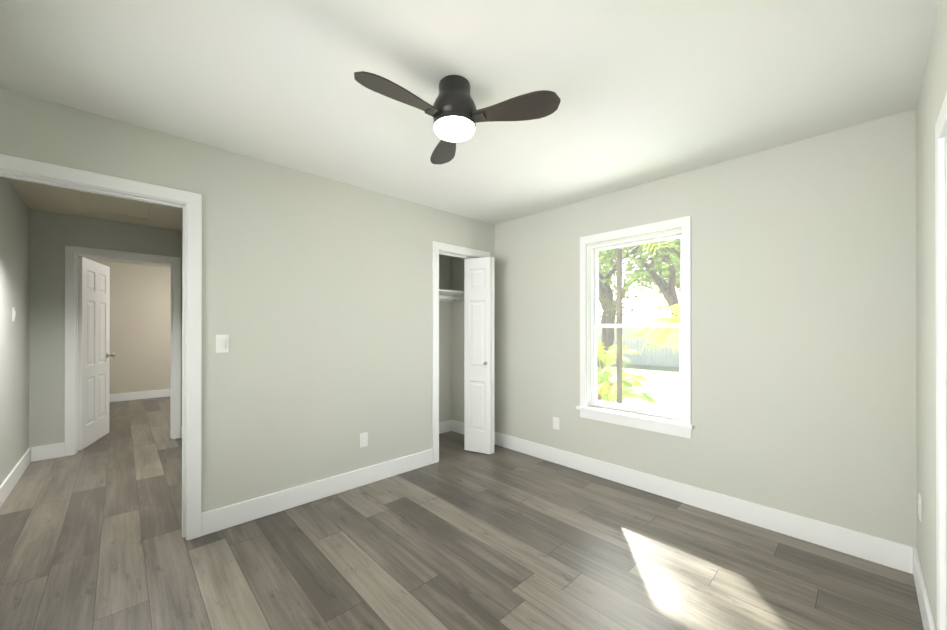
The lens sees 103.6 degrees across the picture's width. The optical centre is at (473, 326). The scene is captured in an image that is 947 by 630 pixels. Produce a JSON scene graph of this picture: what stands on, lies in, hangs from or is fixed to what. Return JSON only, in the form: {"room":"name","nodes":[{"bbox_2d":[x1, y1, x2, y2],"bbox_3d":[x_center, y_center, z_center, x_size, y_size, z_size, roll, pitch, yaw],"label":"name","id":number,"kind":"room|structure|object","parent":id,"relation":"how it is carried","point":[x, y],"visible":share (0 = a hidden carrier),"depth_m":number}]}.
{"room":"empty bedroom","nodes":[
{"label":"empty bedroom","id":0,"kind":"room"},
{"bbox_2d":[0,177,29,484],"bbox_3d":[-3.434,0.077,2.612,0.120,2.440,2.580,0,0,-43],"label":"wall","id":1,"kind":"structure","parent":0,"point":[15,294],"depth_m":3.06},
{"bbox_2d":[12,307,15,321],"bbox_3d":[-3.751,-0.102,3.042,0.013,0.115,0.070,0,0,-43],"label":"light switch","id":2,"kind":"object","parent":1,"relation":"attached to","point":[13,314],"visible":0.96,"depth_m":3.03},
{"bbox_2d":[0,426,181,507],"bbox_3d":[-2.967,1.228,3.053,1.170,0.140,2.580,0,0,-43],"label":"baseboard","id":3,"kind":"structure","parent":1,"relation":"attached to","point":[29,456],"depth_m":3.45},
{"bbox_2d":[29,209,181,447],"bbox_3d":[-3.921,0.080,4.011,4.000,2.440,0.120,0,0,-43],"label":"wall","id":4,"kind":"structure","parent":0,"point":[52,234],"depth_m":3.70},
{"bbox_2d":[78,257,114,450],"bbox_3d":[-4.303,0.278,4.231,0.171,2.030,0.768,0,0,-29],"label":"door","id":5,"kind":"structure","parent":4,"relation":"in","point":[94,354],"depth_m":4.16},
{"bbox_2d":[64,245,180,456],"bbox_3d":[-3.814,0.241,4.101,0.920,2.120,0.136,0,0,-43],"label":"door frame","id":6,"kind":"structure","parent":4,"relation":"attached to","point":[69,405],"depth_m":3.84},
{"bbox_2d":[92,260,170,393],"bbox_3d":[-6.330,0.087,6.550,4.240,2.440,0.120,0,0,-43],"label":"wall","id":7,"kind":"structure","parent":0,"point":[140,321],"depth_m":6.74},
{"bbox_2d":[109,389,169,401],"bbox_3d":[-6.283,1.237,6.497,4.000,0.140,0.017,0,0,-43],"label":"baseboard","id":8,"kind":"structure","parent":7,"relation":"attached to","point":[117,397],"depth_m":6.72},
{"bbox_2d":[0,88,494,512],"bbox_3d":[-1.214,0.077,2.858,3.880,2.440,0.120,0,0,-43],"label":"wall","id":9,"kind":"structure","parent":0,"point":[316,299],"depth_m":2.67},
{"bbox_2d":[0,154,201,540],"bbox_3d":[-2.077,0.235,2.027,0.955,2.120,0.136,0,0,-43],"label":"door frame","id":10,"kind":"structure","parent":9,"relation":"attached to","point":[194,254],"depth_m":2.27},
{"bbox_2d":[216,335,228,352],"bbox_3d":[-1.611,0.106,2.390,0.070,0.115,0.013,0,0,-43],"label":"light switch","id":11,"kind":"object","parent":9,"relation":"attached to","point":[222,343],"visible":1,"depth_m":2.39},
{"bbox_2d":[201,449,432,535],"bbox_3d":[-1.040,1.228,2.928,1.795,0.140,0.014,0,0,-43],"label":"baseboard","id":12,"kind":"structure","parent":9,"relation":"attached to","point":[228,516],"depth_m":2.73},
{"bbox_2d":[360,432,367,447],"bbox_3d":[-0.902,0.928,3.064,0.070,0.115,0.008,0,0,-43],"label":"electrical outlet","id":13,"kind":"object","parent":9,"relation":"attached to","point":[363,439],"visible":1,"depth_m":3.06},
{"bbox_2d":[439,250,481,258],"bbox_3d":[-0.151,0.268,3.866,0.670,2.065,0.120,0,0,-43],"label":"door track","id":14,"kind":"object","parent":9,"relation":"attached to","point":[452,254],"depth_m":3.82},
{"bbox_2d":[432,241,489,463],"bbox_3d":[-0.105,0.240,3.817,0.780,2.120,0.016,0,0,-43],"label":"trim","id":15,"kind":"structure","parent":9,"relation":"attached to","point":[437,246],"depth_m":3.57},
{"bbox_2d":[464,257,491,453],"bbox_3d":[0.036,0.278,3.834,0.303,2.020,0.067,0,0,28],"label":"closet door","id":16,"kind":"structure","parent":9,"relation":"in","point":[477,354],"depth_m":3.83},
{"bbox_2d":[492,257,493,452],"bbox_3d":[0.135,0.284,3.936,0.030,2.032,0.303,0,0,-26],"label":"closet door","id":17,"kind":"structure","parent":9,"relation":"in","point":[492,354],"depth_m":3.80},
{"bbox_2d":[439,254,451,421],"bbox_3d":[-0.744,0.081,4.324,1.180,2.440,0.120,0,0,-43],"label":"wall","id":18,"kind":"structure","parent":0,"point":[445,345],"depth_m":4.62},
{"bbox_2d":[439,420,463,434],"bbox_3d":[-0.446,1.231,4.094,1.060,0.140,0.620,0,0,-43],"label":"baseboard","id":19,"kind":"structure","parent":18,"relation":"attached to","point":[451,425],"depth_m":4.59},
{"bbox_2d":[439,289,463,301],"bbox_3d":[-0.535,-0.368,4.192,1.060,0.098,0.360,0,0,-43],"label":"closet shelf","id":20,"kind":"object","parent":18,"relation":"attached to","point":[446,295],"visible":0.1,"depth_m":4.37},
{"bbox_2d":[0,396,923,629],"bbox_3d":[-2.745,1.329,3.538,5.460,0.060,9.580,0,0,-43],"label":"floor","id":21,"kind":"structure","parent":0,"point":[457,536],"depth_m":2.08},
{"bbox_2d":[0,0,939,266],"bbox_3d":[-2.745,-1.189,3.545,5.460,0.104,9.580,0,0,-43],"label":"ceiling","id":22,"kind":"structure","parent":0,"point":[648,90],"depth_m":1.72},
{"bbox_2d":[75,190,153,219],"bbox_3d":[-3.348,-1.132,3.497,0.496,0.010,0.696,0,0,-43],"label":"trim","id":23,"kind":"structure","parent":22,"relation":"attached to","point":[82,207],"depth_m":3.40},
{"bbox_2d":[80,192,150,218],"bbox_3d":[-3.348,-1.134,3.497,0.452,0.005,0.652,0,0,-43],"label":"attic hatch","id":24,"kind":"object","parent":23,"relation":"attached to","point":[101,203],"depth_m":3.47},
{"bbox_2d":[354,71,560,164],"bbox_3d":[-0.164,-1.023,1.689,0.769,0.244,0.859,0,0,-43],"label":"fan","id":25,"kind":"object","parent":22,"relation":"hanging from","point":[455,113],"visible":1,"depth_m":1.68},
{"bbox_2d":[452,109,916,547],"bbox_3d":[1.087,0.079,3.360,0.150,2.440,4.040,0,0,-43],"label":"wall","id":26,"kind":"structure","parent":0,"point":[803,328],"depth_m":2.39},
{"bbox_2d":[553,417,558,429],"bbox_3d":[0.789,0.919,3.557,0.008,0.115,0.070,0,0,-43],"label":"electrical outlet","id":27,"kind":"object","parent":26,"relation":"attached to","point":[555,422],"visible":1,"depth_m":3.55},
{"bbox_2d":[576,216,693,438],"bbox_3d":[1.315,0.001,3.080,0.195,1.624,0.940,0,0,-43],"label":"window","id":28,"kind":"structure","parent":26,"relation":"in","point":[595,288],"depth_m":3.06},
{"bbox_2d":[494,431,910,571],"bbox_3d":[1.263,1.228,3.034,0.040,0.140,3.030,0,0,-43],"label":"baseboard","id":29,"kind":"structure","parent":26,"relation":"attached to","point":[895,555],"depth_m":2.51},
{"bbox_2d":[916,0,946,629],"bbox_3d":[0.965,0.072,0.562,3.880,2.440,0.150,0,0,-43],"label":"wall","id":30,"kind":"structure","parent":0,"point":[932,92],"depth_m":1.58},
{"bbox_2d":[918,493,921,521],"bbox_3d":[2.165,0.875,1.808,0.070,0.115,0.008,0,0,-43],"label":"electrical outlet","id":31,"kind":"object","parent":30,"relation":"attached to","point":[920,507],"visible":1,"depth_m":1.78},
{"bbox_2d":[905,547,935,629],"bbox_3d":[1.941,1.224,1.602,0.947,0.140,0.017,0,0,-43],"label":"baseboard","id":32,"kind":"structure","parent":30,"relation":"attached to","point":[912,562],"depth_m":1.72},
{"bbox_2d":[935,93,946,629],"bbox_3d":[1.273,0.298,0.927,0.955,1.990,0.076,0,0,-43],"label":"door frame","id":33,"kind":"structure","parent":30,"relation":"attached to","point":[940,248],"depth_m":1.23},
{"label":"outside","id":34,"kind":"structure","parent":0,"visible":0},
{"bbox_2d":[597,344,678,411],"bbox_3d":[12.486,1.780,15.771,120.000,0.200,120.000,0,0,-43],"label":"ground","id":35,"kind":"structure","parent":34,"point":[653,385],"depth_m":10.81},
{"bbox_2d":[597,366,628,400],"bbox_3d":[2.920,1.291,8.419,1.092,0.741,1.101,0,0,-43],"label":"bush","id":36,"kind":"object","parent":35,"relation":"on","point":[611,371],"depth_m":8.26},
{"bbox_2d":[597,333,644,379],"bbox_3d":[4.021,0.921,11.250,2.228,1.524,2.273,0,0,-43],"label":"bush","id":37,"kind":"object","parent":35,"relation":"on","point":[612,359],"depth_m":10.79},
{"bbox_2d":[597,370,656,406],"bbox_3d":[2.348,1.208,6.626,1.821,0.926,1.680,0,0,-43],"label":"bush","id":38,"kind":"object","parent":35,"relation":"on","point":[632,393],"depth_m":6.32},
{"bbox_2d":[597,328,678,366],"bbox_3d":[5.532,0.762,18.825,0.110,1.850,30.000,0,0,-43],"label":"fence","id":39,"kind":"object","parent":35,"relation":"on","point":[656,352],"depth_m":16.44},
{"bbox_2d":[597,239,680,370],"bbox_3d":[7.949,-4.049,23.972,25.596,11.498,22.088,0,0,-43],"label":"tree","id":40,"kind":"object","parent":35,"relation":"on","point":[667,276],"depth_m":17.95},
{"bbox_2d":[616,242,671,402],"bbox_3d":[2.119,-0.188,5.167,2.854,3.683,2.749,0,0,-43],"label":"tree","id":41,"kind":"object","parent":35,"relation":"on","point":[619,363],"depth_m":5.23},
{"bbox_2d":[630,304,680,353],"bbox_3d":[3.932,0.616,6.815,1.921,2.083,1.992,0,0,-43],"label":"palm tree","id":42,"kind":"object","parent":35,"relation":"on","point":[677,307],"depth_m":6.98}
]}

